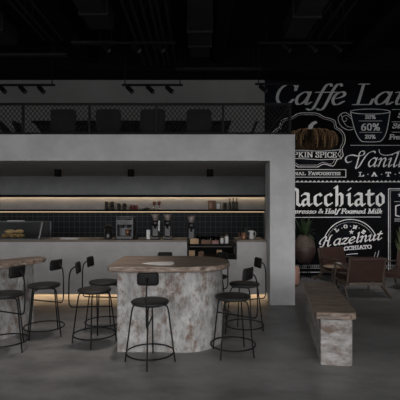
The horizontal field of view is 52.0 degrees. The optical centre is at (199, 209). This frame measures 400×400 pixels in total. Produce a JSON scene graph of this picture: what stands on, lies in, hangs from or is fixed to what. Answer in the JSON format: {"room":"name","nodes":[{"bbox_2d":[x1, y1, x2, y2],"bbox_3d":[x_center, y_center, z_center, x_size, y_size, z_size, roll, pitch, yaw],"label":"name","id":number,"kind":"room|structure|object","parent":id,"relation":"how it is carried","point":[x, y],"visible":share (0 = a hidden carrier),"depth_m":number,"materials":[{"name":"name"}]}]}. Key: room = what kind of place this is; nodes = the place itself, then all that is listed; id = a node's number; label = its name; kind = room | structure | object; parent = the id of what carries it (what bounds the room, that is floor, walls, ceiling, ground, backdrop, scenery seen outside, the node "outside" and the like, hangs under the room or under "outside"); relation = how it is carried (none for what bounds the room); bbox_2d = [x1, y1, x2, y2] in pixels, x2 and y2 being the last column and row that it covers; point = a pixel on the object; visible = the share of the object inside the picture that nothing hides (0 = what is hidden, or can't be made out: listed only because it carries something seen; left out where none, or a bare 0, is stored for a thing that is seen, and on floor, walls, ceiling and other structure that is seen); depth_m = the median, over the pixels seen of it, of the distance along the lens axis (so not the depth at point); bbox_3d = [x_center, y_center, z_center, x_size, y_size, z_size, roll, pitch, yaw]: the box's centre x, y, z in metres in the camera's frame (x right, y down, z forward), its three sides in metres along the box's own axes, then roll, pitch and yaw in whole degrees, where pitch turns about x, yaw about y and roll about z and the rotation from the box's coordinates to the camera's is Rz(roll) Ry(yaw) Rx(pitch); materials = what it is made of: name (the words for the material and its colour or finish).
{"room":"cafe","nodes":[
{"label":"cafe","id":0,"kind":"room"},
{"bbox_2d":[0,164,264,175],"bbox_3d":[-2.436,-0.917,8.865,8.129,0.145,2.670,0,0,0],"label":"ceiling","id":1,"kind":"structure","parent":0,"point":[5,169],"depth_m":8.55,"materials":[{"name":"paint"}]},
{"bbox_2d":[54,169,61,176],"bbox_3d":[-2.961,-0.768,8.550,0.140,0.153,0.140,0,0,0],"label":"recessed light","id":2,"kind":"object","parent":1,"relation":"in","point":[57,172],"visible":1,"depth_m":8.50,"materials":[{"name":"black metal"}]},
{"bbox_2d":[49,109,84,131],"bbox_3d":[-2.574,-1.442,8.005,0.613,0.905,0.610,0,0,0],"label":"office chair","id":3,"kind":"object","parent":1,"relation":"on","point":[52,110],"visible":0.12,"depth_m":7.70,"materials":[{"name":"fabric"}]},
{"bbox_2d":[94,109,127,131],"bbox_3d":[-1.725,-1.442,8.005,0.613,0.905,0.610,0,0,0],"label":"office chair","id":4,"kind":"object","parent":1,"relation":"on","point":[101,110],"visible":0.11,"depth_m":7.70,"materials":[{"name":"black fabric"}]},
{"bbox_2d":[31,121,230,131],"bbox_3d":[-1.399,-1.405,8.715,4.070,0.825,0.770,0,0,0],"label":"meeting table","id":5,"kind":"object","parent":1,"relation":"on","point":[136,122],"visible":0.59,"depth_m":8.50,"materials":[{"name":"black laminate"}]},
{"bbox_2d":[128,169,133,176],"bbox_3d":[-1.439,-0.768,8.550,0.140,0.153,0.140,0,0,0],"label":"recessed light","id":6,"kind":"object","parent":1,"relation":"in","point":[130,171],"visible":1,"depth_m":8.49,"materials":[{"name":"black metal"}]},
{"bbox_2d":[138,109,169,131],"bbox_3d":[-0.886,-1.442,8.005,0.613,0.905,0.610,0,0,0],"label":"office chair","id":7,"kind":"object","parent":1,"relation":"on","point":[145,110],"visible":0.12,"depth_m":7.70,"materials":[{"name":"black fabric"}]},
{"bbox_2d":[183,109,214,130],"bbox_3d":[-0.019,-1.442,8.005,0.613,0.905,0.610,0,0,0],"label":"office chair","id":8,"kind":"object","parent":1,"relation":"on","point":[190,110],"visible":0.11,"depth_m":7.70,"materials":[{"name":"black fabric"}]},
{"bbox_2d":[207,169,212,176],"bbox_3d":[0.208,-0.768,8.550,0.140,0.153,0.140,0,0,0],"label":"recessed light","id":9,"kind":"object","parent":1,"relation":"in","point":[209,171],"visible":1,"depth_m":8.49,"materials":[{"name":"black metal"}]},
{"bbox_2d":[0,134,294,304],"bbox_3d":[-2.436,0.168,7.280,8.129,2.925,0.500,0,0,0],"label":"wall","id":10,"kind":"structure","parent":0,"point":[276,151],"depth_m":7.03,"materials":[{"name":"grey concrete"}]},
{"bbox_2d":[0,121,10,131],"bbox_3d":[-3.452,-1.447,7.350,0.379,0.305,0.280,0,0,0],"label":"laptop","id":11,"kind":"object","parent":10,"relation":"on","point":[1,124],"visible":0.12,"depth_m":7.26,"materials":[{"name":"black plastic"}]},
{"bbox_2d":[12,121,21,131],"bbox_3d":[-3.146,-1.433,7.330,0.321,0.275,0.280,0,0,0],"label":"laptop","id":12,"kind":"object","parent":10,"relation":"on","point":[14,124],"visible":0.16,"depth_m":7.25,"materials":[{"name":"black plastic"}]},
{"bbox_2d":[0,103,291,133],"bbox_3d":[-2.455,-1.572,8.635,8.089,0.555,3.130,0,0,0],"label":"railing","id":13,"kind":"object","parent":10,"relation":"on","point":[288,105],"visible":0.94,"depth_m":7.08,"materials":[{"name":"black metal"}]},
{"bbox_2d":[0,276,399,399],"bbox_3d":[0.000,1.730,3.950,13.000,0.200,12.900,0,0,0],"label":"floor","id":14,"kind":"structure","parent":0,"point":[286,365],"depth_m":4.35,"materials":[{"name":"concrete"}]},
{"bbox_2d":[0,265,29,352],"bbox_3d":[-2.275,1.135,4.790,0.524,0.991,0.524,0,0,-12],"label":"bar stool","id":15,"kind":"object","parent":14,"relation":"on","point":[15,271],"visible":1,"depth_m":4.69,"materials":[{"name":"black metal"}]},
{"bbox_2d":[0,256,45,339],"bbox_3d":[-2.730,1.145,4.925,0.422,0.970,2.019,0,0,33],"label":"bar table","id":16,"kind":"object","parent":14,"relation":"on","point":[9,323],"visible":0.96,"depth_m":5.33,"materials":[{"name":"brown wood"}]},
{"bbox_2d":[23,259,64,340],"bbox_3d":[-2.040,1.135,5.370,0.524,0.991,0.524,0,0,-15],"label":"bar stool","id":17,"kind":"object","parent":14,"relation":"on","point":[54,264],"visible":1,"depth_m":5.28,"materials":[{"name":"black metal"}]},
{"bbox_2d":[68,261,116,349],"bbox_3d":[-1.300,1.135,5.050,0.524,0.991,0.524,0,0,-42],"label":"bar stool","id":18,"kind":"object","parent":14,"relation":"on","point":[89,290],"visible":1,"depth_m":5.02,"materials":[{"name":"black metal"}]},
{"bbox_2d":[0,237,187,299],"bbox_3d":[-2.817,1.084,7.724,5.167,1.092,0.772,0,0,0],"label":"bar counter","id":19,"kind":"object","parent":14,"relation":"on","point":[105,252],"depth_m":7.35,"materials":[{"name":"beige"}]},
{"bbox_2d":[0,221,50,239],"bbox_3d":[-3.597,0.376,7.688,1.406,0.325,0.604,0,0,0],"label":"case","id":20,"kind":"object","parent":19,"relation":"on","point":[9,230],"visible":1,"depth_m":7.49,"materials":[{"name":"grey"}]},
{"bbox_2d":[0,237,187,241],"bbox_3d":[-2.817,0.556,7.724,5.167,0.036,0.772,0,0,0],"label":"countertop","id":21,"kind":"structure","parent":19,"relation":"on","point":[53,239],"depth_m":7.34,"materials":[{"name":"grey stone"}]},
{"bbox_2d":[104,224,112,238],"bbox_3d":[-1.722,0.400,7.700,0.156,0.275,0.156,0,0,0],"label":"canister","id":22,"kind":"object","parent":19,"relation":"on","point":[107,229],"visible":1,"depth_m":7.64,"materials":[{"name":"black"}]},
{"bbox_2d":[116,216,135,238],"bbox_3d":[-1.390,0.330,7.699,0.309,0.417,0.369,0,0,0],"label":"espresso machine","id":23,"kind":"object","parent":19,"relation":"on","point":[122,225],"visible":0.92,"depth_m":7.61,"materials":[{"name":"silver metal"}]},
{"bbox_2d":[146,230,149,238],"bbox_3d":[-0.957,0.453,7.600,0.066,0.170,0.100,0,0,0],"label":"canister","id":24,"kind":"object","parent":19,"relation":"on","point":[147,231],"visible":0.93,"depth_m":7.55,"materials":[{"name":"grey ceramic"}]},
{"bbox_2d":[151,213,159,238],"bbox_3d":[-0.840,0.297,7.690,0.174,0.482,0.240,0,0,0],"label":"coffee grinder","id":25,"kind":"object","parent":19,"relation":"on","point":[155,223],"visible":1,"depth_m":7.65,"materials":[{"name":"black"}]},
{"bbox_2d":[163,213,171,238],"bbox_3d":[-0.609,0.297,7.690,0.174,0.482,0.240,0,0,0],"label":"coffee grinder","id":26,"kind":"object","parent":19,"relation":"on","point":[167,228],"visible":1,"depth_m":7.66,"materials":[{"name":"black"}]},
{"bbox_2d":[82,256,116,327],"bbox_3d":[-1.310,1.135,5.600,0.524,0.991,0.524,0,0,40],"label":"bar stool","id":27,"kind":"object","parent":14,"relation":"on","point":[90,260],"visible":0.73,"depth_m":5.59,"materials":[{"name":"black metal"}]},
{"bbox_2d":[124,272,175,371],"bbox_3d":[-0.535,1.135,4.400,0.524,0.991,0.524,0,0,45],"label":"bar stool","id":28,"kind":"object","parent":14,"relation":"on","point":[143,279],"visible":1,"depth_m":4.24,"materials":[{"name":"black metal"}]},
{"bbox_2d":[158,252,171,255],"bbox_3d":[-0.530,1.135,6.020,0.524,0.991,0.524,0,0,45],"label":"bar stool","id":29,"kind":"object","parent":14,"relation":"on","point":[159,253],"visible":0.12,"depth_m":6.21,"materials":[{"name":"black metal"}]},
{"bbox_2d":[107,256,229,352],"bbox_3d":[-0.352,1.135,5.171,1.454,0.990,1.138,0,0,0],"label":"bar table","id":30,"kind":"object","parent":14,"relation":"on","point":[190,284],"visible":0.98,"depth_m":4.70,"materials":[{"name":"grey concrete"}]},
{"bbox_2d":[190,240,233,246],"bbox_3d":[-1.956,1.185,9.857,7.087,0.890,0.655,0,0,0],"label":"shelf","id":31,"kind":"structure","parent":14,"relation":"on","point":[224,240],"depth_m":9.55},
{"bbox_2d":[217,252,230,317],"bbox_3d":[0.200,1.135,6.050,0.524,0.991,0.524,0,0,-8],"label":"bar stool","id":32,"kind":"object","parent":14,"relation":"on","point":[223,255],"visible":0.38,"depth_m":6.13,"materials":[{"name":"black metal"}]},
{"bbox_2d":[222,259,236,291],"bbox_3d":[0.215,1.260,7.725,0.892,0.740,0.750,0,0,0],"label":"countertop","id":33,"kind":"structure","parent":14,"relation":"on","point":[232,270],"depth_m":7.35,"materials":[{"name":"beige"}]},
{"bbox_2d":[187,241,236,258],"bbox_3d":[0.215,0.750,7.710,0.888,0.275,0.680,0,0,0],"label":"rack","id":34,"kind":"object","parent":33,"relation":"on","point":[208,251],"visible":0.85,"depth_m":7.98,"materials":[{"name":"black metal"}]},
{"bbox_2d":[187,215,195,242],"bbox_3d":[-0.163,0.350,7.760,0.174,0.525,0.240,0,0,0],"label":"coffee grinder","id":35,"kind":"object","parent":34,"relation":"on","point":[191,226],"visible":0.88,"depth_m":7.73,"materials":[{"name":"black"}]},
{"bbox_2d":[189,250,194,255],"bbox_3d":[-0.154,0.798,7.510,0.130,0.100,0.200,0,0,0],"label":"wooden crate","id":36,"kind":"object","parent":34,"relation":"on","point":[191,252],"visible":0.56,"depth_m":7.41,"materials":[{"name":"brown wood"}]},
{"bbox_2d":[190,238,198,243],"bbox_3d":[-0.101,0.571,7.510,0.150,0.085,0.200,0,0,0],"label":"wooden crate","id":37,"kind":"object","parent":34,"relation":"on","point":[192,240],"visible":1,"depth_m":7.41,"materials":[{"name":"brown wood"}]},
{"bbox_2d":[198,251,203,255],"bbox_3d":[0.018,0.805,7.510,0.100,0.085,0.200,0,0,0],"label":"wooden crate","id":38,"kind":"object","parent":34,"relation":"on","point":[200,253],"visible":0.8,"depth_m":7.41,"materials":[{"name":"brown wood"}]},
{"bbox_2d":[201,240,210,243],"bbox_3d":[0.110,0.583,7.510,0.170,0.060,0.220,0,0,0],"label":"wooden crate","id":39,"kind":"object","parent":34,"relation":"on","point":[202,241],"visible":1,"depth_m":7.40,"materials":[{"name":"brown wood"}]},
{"bbox_2d":[187,241,236,245],"bbox_3d":[0.215,0.633,7.710,0.888,0.040,0.680,0,0,0],"label":"shelf","id":40,"kind":"object","parent":34,"relation":"attached to","point":[231,243],"depth_m":7.37,"materials":[{"name":"black"}]},
{"bbox_2d":[195,253,236,258],"bbox_3d":[0.215,0.868,7.710,0.888,0.040,0.680,0,0,0],"label":"shelf","id":41,"kind":"object","parent":34,"relation":"attached to","point":[230,255],"depth_m":7.64,"materials":[{"name":"black metal"}]},
{"bbox_2d":[225,234,228,243],"bbox_3d":[0.488,0.528,7.530,0.072,0.170,0.071,0,0,0],"label":"jar","id":42,"kind":"object","parent":34,"relation":"on","point":[226,235],"visible":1,"depth_m":7.50,"materials":[{"name":"grey ceramic"}]},
{"bbox_2d":[210,267,257,360],"bbox_3d":[0.375,1.135,4.660,0.524,0.991,0.524,0,0,-3],"label":"bar stool","id":43,"kind":"object","parent":14,"relation":"on","point":[248,274],"visible":1,"depth_m":4.53,"materials":[{"name":"black metal"}]},
{"bbox_2d":[225,257,266,333],"bbox_3d":[0.591,1.135,5.450,0.526,0.991,0.524,0,0,20],"label":"bar stool","id":44,"kind":"object","parent":14,"relation":"on","point":[258,262],"visible":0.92,"depth_m":5.44,"materials":[{"name":"black metal"}]},
{"bbox_2d":[234,237,266,299],"bbox_3d":[0.930,1.084,7.724,0.533,1.092,0.772,0,0,0],"label":"bar counter","id":45,"kind":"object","parent":14,"relation":"on","point":[247,249],"depth_m":7.35,"materials":[{"name":"beige"}]},
{"bbox_2d":[238,232,248,238],"bbox_3d":[0.804,0.468,7.602,0.174,0.140,0.113,0,0,30],"label":"gooseneck kettle","id":46,"kind":"object","parent":45,"relation":"on","point":[243,235],"visible":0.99,"depth_m":7.57,"materials":[{"name":"orange metal"}]},
{"bbox_2d":[234,237,266,241],"bbox_3d":[0.930,0.556,7.724,0.533,0.036,0.772,0,0,0],"label":"countertop","id":47,"kind":"structure","parent":45,"relation":"on","point":[256,239],"depth_m":7.46,"materials":[{"name":"grey stone"}]},
{"bbox_2d":[248,231,255,238],"bbox_3d":[0.967,0.461,7.600,0.106,0.155,0.106,0,0,45],"label":"milk pitcher","id":48,"kind":"object","parent":45,"relation":"on","point":[251,236],"visible":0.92,"depth_m":7.57,"materials":[{"name":"grey ceramic"}]},
{"bbox_2d":[295,266,299,285],"bbox_3d":[1.986,1.423,8.900,0.350,0.415,0.347,0,0,0],"label":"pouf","id":49,"kind":"object","parent":14,"relation":"on","point":[297,269],"visible":0.19,"depth_m":8.76,"materials":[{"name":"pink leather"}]},
{"bbox_2d":[295,215,315,278],"bbox_3d":[2.488,0.871,9.785,0.589,1.522,0.561,0,0,0],"label":"potted plant","id":50,"kind":"object","parent":14,"relation":"on","point":[305,250],"visible":0.93,"depth_m":9.64,"materials":[{"name":"green plant"}]},
{"bbox_2d":[302,282,355,365],"bbox_3d":[1.588,1.353,5.194,0.444,0.555,1.896,0,0,10],"label":"bench","id":51,"kind":"object","parent":14,"relation":"on","point":[329,316],"visible":1,"depth_m":4.32,"materials":[{"name":"whitewashed weathered plaster"},{"name":"wood"}]},
{"bbox_2d":[313,247,351,285],"bbox_3d":[3.186,1.259,9.339,0.852,0.775,0.885,0,0,-17],"label":"lounge armchair","id":52,"kind":"object","parent":14,"relation":"on","point":[327,255],"visible":0.53,"depth_m":9.52,"materials":[{"name":"brown leather"}]},
{"bbox_2d":[319,247,345,267],"bbox_3d":[3.105,1.109,9.603,0.640,0.474,0.220,0,0,-17],"label":"cushion","id":53,"kind":"object","parent":52,"relation":"on","point":[338,253],"depth_m":9.56,"materials":[{"name":"brown leather"}]},
{"bbox_2d":[324,263,347,271],"bbox_3d":[3.228,1.300,9.204,0.640,0.143,0.602,0,0,-17],"label":"seat cushion","id":54,"kind":"object","parent":52,"relation":"on","point":[343,264],"depth_m":9.15,"materials":[{"name":"brown leather"}]},
{"bbox_2d":[323,264,341,288],"bbox_3d":[2.796,1.400,8.620,0.400,0.460,0.398,0,0,0],"label":"side table","id":55,"kind":"object","parent":14,"relation":"on","point":[328,265],"visible":0.57,"depth_m":8.60,"materials":[{"name":"brown wood"}]},
{"bbox_2d":[333,257,391,298],"bbox_3d":[3.091,1.259,7.939,0.852,0.775,0.885,0,0,-2],"label":"lounge armchair","id":56,"kind":"object","parent":14,"relation":"on","point":[361,271],"visible":1,"depth_m":7.64,"materials":[{"name":"brown leather"}]},
{"bbox_2d":[336,272,346,279],"bbox_3d":[3.087,1.300,8.080,0.640,0.143,0.602,0,0,-2],"label":"seat cushion","id":57,"kind":"object","parent":56,"relation":"on","point":[339,275],"depth_m":8.08,"materials":[{"name":"brown leather"}]},
{"bbox_2d":[348,257,384,281],"bbox_3d":[3.099,1.109,7.663,0.640,0.474,0.220,0,0,-2],"label":"cushion","id":58,"kind":"object","parent":56,"relation":"on","point":[360,269],"depth_m":7.61,"materials":[{"name":"brown leather"}]},
{"bbox_2d":[383,250,399,286],"bbox_3d":[4.342,1.259,8.529,0.885,0.775,0.852,0,0,-44],"label":"lounge armchair","id":59,"kind":"object","parent":14,"relation":"on","point":[394,273],"visible":0.73,"depth_m":8.49,"materials":[{"name":"brown leather"}]},
{"bbox_2d":[385,267,399,277],"bbox_3d":[4.240,1.300,8.430,0.602,0.143,0.640,0,0,-44],"label":"seat cushion","id":60,"kind":"object","parent":59,"relation":"on","point":[395,272],"depth_m":8.39,"materials":[{"name":"brown leather"}]},
{"bbox_2d":[397,250,399,266],"bbox_3d":[4.540,1.109,8.721,0.220,0.474,0.640,0,0,-44],"label":"cushion","id":61,"kind":"object","parent":59,"relation":"on","point":[398,251],"depth_m":8.91,"materials":[{"name":"brown leather"}]},
{"bbox_2d":[395,227,399,249],"bbox_3d":[4.906,0.987,9.799,0.555,1.286,0.543,0,0,0],"label":"potted plant","id":62,"kind":"object","parent":14,"relation":"on","point":[397,245],"visible":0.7,"depth_m":9.75,"materials":[{"name":"green plant"}]},
{"bbox_2d":[0,80,399,273],"bbox_3d":[0.000,-1.070,10.300,13.000,5.400,0.200,0,0,0],"label":"wall","id":63,"kind":"structure","parent":0,"point":[353,145],"depth_m":10.20,"materials":[{"name":"grey paint"}]},
{"bbox_2d":[0,195,264,196],"bbox_3d":[-1.952,-0.341,10.043,7.095,0.053,0.290,0,0,0],"label":"wall shelf","id":64,"kind":"object","parent":63,"relation":"attached to","point":[0,195],"visible":0.78,"depth_m":9.90,"materials":[{"name":"black"}]},
{"bbox_2d":[0,210,264,211],"bbox_3d":[-1.952,0.022,10.043,7.095,0.064,0.290,0,0,0],"label":"wall shelf","id":65,"kind":"object","parent":63,"relation":"attached to","point":[0,210],"visible":0.78,"depth_m":9.90,"materials":[{"name":"black"}]},
{"bbox_2d":[117,203,121,209],"bbox_3d":[-1.978,-0.087,10.025,0.109,0.155,0.090,0,0,34],"label":"mug","id":66,"kind":"object","parent":65,"relation":"on","point":[119,205],"visible":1,"depth_m":9.99,"materials":[{"name":"black ceramic"}]},
{"bbox_2d":[208,201,215,209],"bbox_3d":[0.294,-0.120,10.028,0.180,0.220,0.123,0,0,0],"label":"box","id":67,"kind":"object","parent":65,"relation":"on","point":[211,204],"visible":1,"depth_m":9.97,"materials":[{"name":"brown cardboard"}]},
{"bbox_2d":[216,203,220,209],"bbox_3d":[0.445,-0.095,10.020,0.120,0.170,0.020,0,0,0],"label":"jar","id":68,"kind":"object","parent":65,"relation":"on","point":[218,205],"visible":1,"depth_m":10.02,"materials":[{"name":"grey"}]},
{"bbox_2d":[300,274,331,275],"bbox_3d":[4.064,1.613,10.190,4.871,0.035,0.020,0,0,0],"label":"baseboard","id":69,"kind":"structure","parent":63,"relation":"attached to","point":[300,274],"depth_m":10.18,"materials":[{"name":"black paint"}]},
{"bbox_2d":[273,83,399,272],"bbox_3d":[3.784,-0.748,10.195,4.064,4.801,0.004,0,0,0],"label":"mural","id":70,"kind":"object","parent":63,"relation":"attached to","point":[368,126],"visible":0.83,"depth_m":10.20,"materials":[{"name":"paint"}]},
{"bbox_2d":[338,109,389,141],"bbox_3d":[4.081,-2.101,10.196,1.310,0.834,0.001,0,0,0],"label":"cup","id":71,"kind":"object","parent":70,"relation":"on","point":[368,126],"depth_m":10.20,"materials":[{"name":"paint"}]},
{"bbox_2d":[0,0,399,46],"bbox_3d":[0.000,-3.870,3.950,13.000,0.200,12.900,0,0,0],"label":"ceiling","id":72,"kind":"structure","parent":0,"point":[247,16],"depth_m":8.33,"materials":[{"name":"black paint"}]},
{"bbox_2d":[7,0,45,40],"bbox_3d":[-2.990,-3.510,2.750,0.038,0.520,10.300,0,0,0],"label":"ceiling pipe","id":73,"kind":"object","parent":72,"relation":"attached to","point":[9,1],"visible":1,"depth_m":7.00,"materials":[{"name":"black metal"}]},
{"bbox_2d":[0,28,54,93],"bbox_3d":[-3.991,-3.084,8.485,1.970,1.371,0.135,0,0,0],"label":"track light","id":74,"kind":"object","parent":72,"relation":"hanging from","point":[20,86],"visible":0.98,"depth_m":8.48,"materials":[{"name":"black metal"}]},
{"bbox_2d":[0,25,67,57],"bbox_3d":[-3.930,-3.420,8.200,2.540,0.700,0.112,0,0,0],"label":"cable tray","id":75,"kind":"object","parent":72,"relation":"attached to","point":[2,55],"visible":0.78,"depth_m":8.15,"materials":[{"name":"grey metal"}]},
{"bbox_2d":[15,0,52,40],"bbox_3d":[-2.857,-3.510,2.750,0.038,0.520,10.300,0,0,0],"label":"ceiling pipe","id":76,"kind":"object","parent":72,"relation":"attached to","point":[17,1],"visible":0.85,"depth_m":7.00,"materials":[{"name":"black metal"}]},
{"bbox_2d":[29,0,63,40],"bbox_3d":[-2.647,-3.510,2.750,0.038,0.520,10.300,0,0,0],"label":"ceiling pipe","id":77,"kind":"object","parent":72,"relation":"attached to","point":[31,1],"visible":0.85,"depth_m":7.00,"materials":[{"name":"black metal"}]},
{"bbox_2d":[35,0,96,62],"bbox_3d":[-2.533,-3.585,3.500,0.300,0.370,12.000,0,0,0],"label":"air duct","id":78,"kind":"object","parent":72,"relation":"attached to","point":[61,14],"depth_m":7.72,"materials":[{"name":"black metal"}]},
{"bbox_2d":[73,0,113,28],"bbox_3d":[-1.721,-3.455,2.400,0.480,0.630,9.600,0,0,0],"label":"air duct","id":79,"kind":"object","parent":72,"relation":"attached to","point":[98,14],"visible":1,"depth_m":6.60,"materials":[{"name":"grey metal"}]},
{"bbox_2d":[71,29,116,45],"bbox_3d":[-2.068,-3.500,8.000,0.858,0.540,0.112,0,0,0],"label":"cable tray","id":80,"kind":"object","parent":72,"relation":"attached to","point":[74,43],"visible":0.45,"depth_m":8.00,"materials":[{"name":"grey metal"}]},
{"bbox_2d":[120,0,146,66],"bbox_3d":[-1.230,-3.509,3.450,0.042,0.522,11.700,0,0,0],"label":"ceiling pipe","id":81,"kind":"object","parent":72,"relation":"attached to","point":[121,1],"visible":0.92,"depth_m":7.36,"materials":[{"name":"black metal"}]},
{"bbox_2d":[92,1,175,52],"bbox_3d":[-1.191,-3.299,7.387,1.516,0.941,0.132,0,0,0],"label":"track light","id":82,"kind":"object","parent":72,"relation":"hanging from","point":[104,45],"visible":0.95,"depth_m":7.38,"materials":[{"name":"black metal"}]},
{"bbox_2d":[129,0,152,66],"bbox_3d":[-1.090,-3.509,3.450,0.042,0.522,11.700,0,0,0],"label":"ceiling pipe","id":83,"kind":"object","parent":72,"relation":"attached to","point":[130,1],"visible":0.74,"depth_m":7.25,"materials":[{"name":"black metal"}]},
{"bbox_2d":[139,0,159,66],"bbox_3d":[-0.934,-3.509,3.450,0.042,0.522,11.700,0,0,0],"label":"ceiling pipe","id":84,"kind":"object","parent":72,"relation":"attached to","point":[140,1],"visible":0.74,"depth_m":7.38,"materials":[{"name":"black metal"}]},
{"bbox_2d":[122,28,182,93],"bbox_3d":[-0.985,-3.084,8.485,1.265,1.371,0.135,0,0,0],"label":"track light","id":85,"kind":"object","parent":72,"relation":"hanging from","point":[149,88],"visible":1,"depth_m":8.48,"materials":[{"name":"black metal"}]},
{"bbox_2d":[148,0,165,66],"bbox_3d":[-0.794,-3.509,3.450,0.042,0.522,11.700,0,0,0],"label":"ceiling pipe","id":86,"kind":"object","parent":72,"relation":"attached to","point":[149,1],"visible":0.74,"depth_m":7.13,"materials":[{"name":"black metal"}]},
{"bbox_2d":[154,0,169,66],"bbox_3d":[-0.691,-3.509,3.450,0.042,0.522,11.700,0,0,0],"label":"ceiling pipe","id":87,"kind":"object","parent":72,"relation":"attached to","point":[155,1],"visible":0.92,"depth_m":7.30,"materials":[{"name":"black metal"}]},
{"bbox_2d":[164,0,176,66],"bbox_3d":[-0.545,-3.509,3.450,0.042,0.522,11.700,0,0,0],"label":"ceiling pipe","id":88,"kind":"object","parent":72,"relation":"attached to","point":[165,1],"visible":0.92,"depth_m":7.28,"materials":[{"name":"black metal"}]},
{"bbox_2d":[0,47,399,79],"bbox_3d":[0.000,-3.502,9.850,13.000,0.536,0.700,0,0,0],"label":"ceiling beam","id":89,"kind":"structure","parent":72,"relation":"attached to","point":[379,63],"depth_m":9.50,"materials":[{"name":"black metal"}]},
{"bbox_2d":[187,0,212,56],"bbox_3d":[0.000,-3.455,3.050,0.460,0.630,10.900,0,0,0],"label":"air duct","id":90,"kind":"object","parent":72,"relation":"attached to","point":[200,12],"visible":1,"depth_m":7.12,"materials":[{"name":"grey metal"}]},
{"bbox_2d":[176,42,261,70],"bbox_3d":[0.426,-3.450,9.200,1.930,0.640,0.112,0,0,0],"label":"cable tray","id":91,"kind":"object","parent":72,"relation":"attached to","point":[184,68],"visible":1,"depth_m":9.14,"materials":[{"name":"grey metal"}]},
{"bbox_2d":[213,0,233,62],"bbox_3d":[0.422,-3.585,3.500,0.260,0.370,12.000,0,0,0],"label":"ceiling beam","id":92,"kind":"structure","parent":72,"relation":"attached to","point":[223,12],"depth_m":7.71,"materials":[{"name":"black metal"}]},
{"bbox_2d":[255,28,299,92],"bbox_3d":[1.607,-3.095,8.485,0.933,1.351,0.135,0,0,0],"label":"track light","id":93,"kind":"object","parent":72,"relation":"hanging from","point":[264,89],"visible":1,"depth_m":8.48,"materials":[{"name":"black metal"}]},
{"bbox_2d":[258,1,351,52],"bbox_3d":[1.895,-3.299,7.387,1.697,0.941,0.132,0,0,0],"label":"track light","id":94,"kind":"object","parent":72,"relation":"hanging from","point":[284,46],"visible":1,"depth_m":7.38,"materials":[{"name":"black metal"}]},
{"bbox_2d":[283,0,328,38],"bbox_3d":[1.751,-3.455,2.600,0.480,0.630,10.000,0,0,0],"label":"air duct","id":95,"kind":"object","parent":72,"relation":"attached to","point":[302,15],"visible":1,"depth_m":6.82,"materials":[{"name":"grey metal"}]},
{"bbox_2d":[307,0,333,38],"bbox_3d":[2.063,-3.510,2.700,0.038,0.520,10.200,0,0,0],"label":"ceiling pipe","id":96,"kind":"object","parent":72,"relation":"attached to","point":[331,1],"visible":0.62,"depth_m":7.01,"materials":[{"name":"black metal"}]},
{"bbox_2d":[317,0,344,38],"bbox_3d":[2.242,-3.510,2.700,0.038,0.520,10.200,0,0,0],"label":"ceiling pipe","id":97,"kind":"object","parent":72,"relation":"attached to","point":[342,1],"visible":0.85,"depth_m":7.00,"materials":[{"name":"black metal"}]},
{"bbox_2d":[328,0,357,38],"bbox_3d":[2.445,-3.510,2.700,0.038,0.520,10.200,0,0,0],"label":"ceiling pipe","id":98,"kind":"object","parent":72,"relation":"attached to","point":[355,1],"visible":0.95,"depth_m":7.00,"materials":[{"name":"black metal"}]},
{"bbox_2d":[341,0,399,62],"bbox_3d":[3.434,-3.585,3.500,0.340,0.370,12.000,0,0,0],"label":"ceiling beam","id":99,"kind":"structure","parent":72,"relation":"attached to","point":[386,14],"depth_m":7.94,"materials":[{"name":"black metal"}]},
{"bbox_3d":[0.000,0.330,10.310,13.000,2.600,0.180,0,0,0],"label":"wall","id":100,"kind":"structure","parent":0,"visible":0},
{"bbox_2d":[0,212,263,239],"bbox_3d":[-2.456,0.400,10.204,8.087,0.740,0.032,0,0,0],"label":"wall tiles","id":101,"kind":"structure","parent":100,"relation":"attached to","point":[63,224],"depth_m":10.19,"materials":[{"name":"black tile"}]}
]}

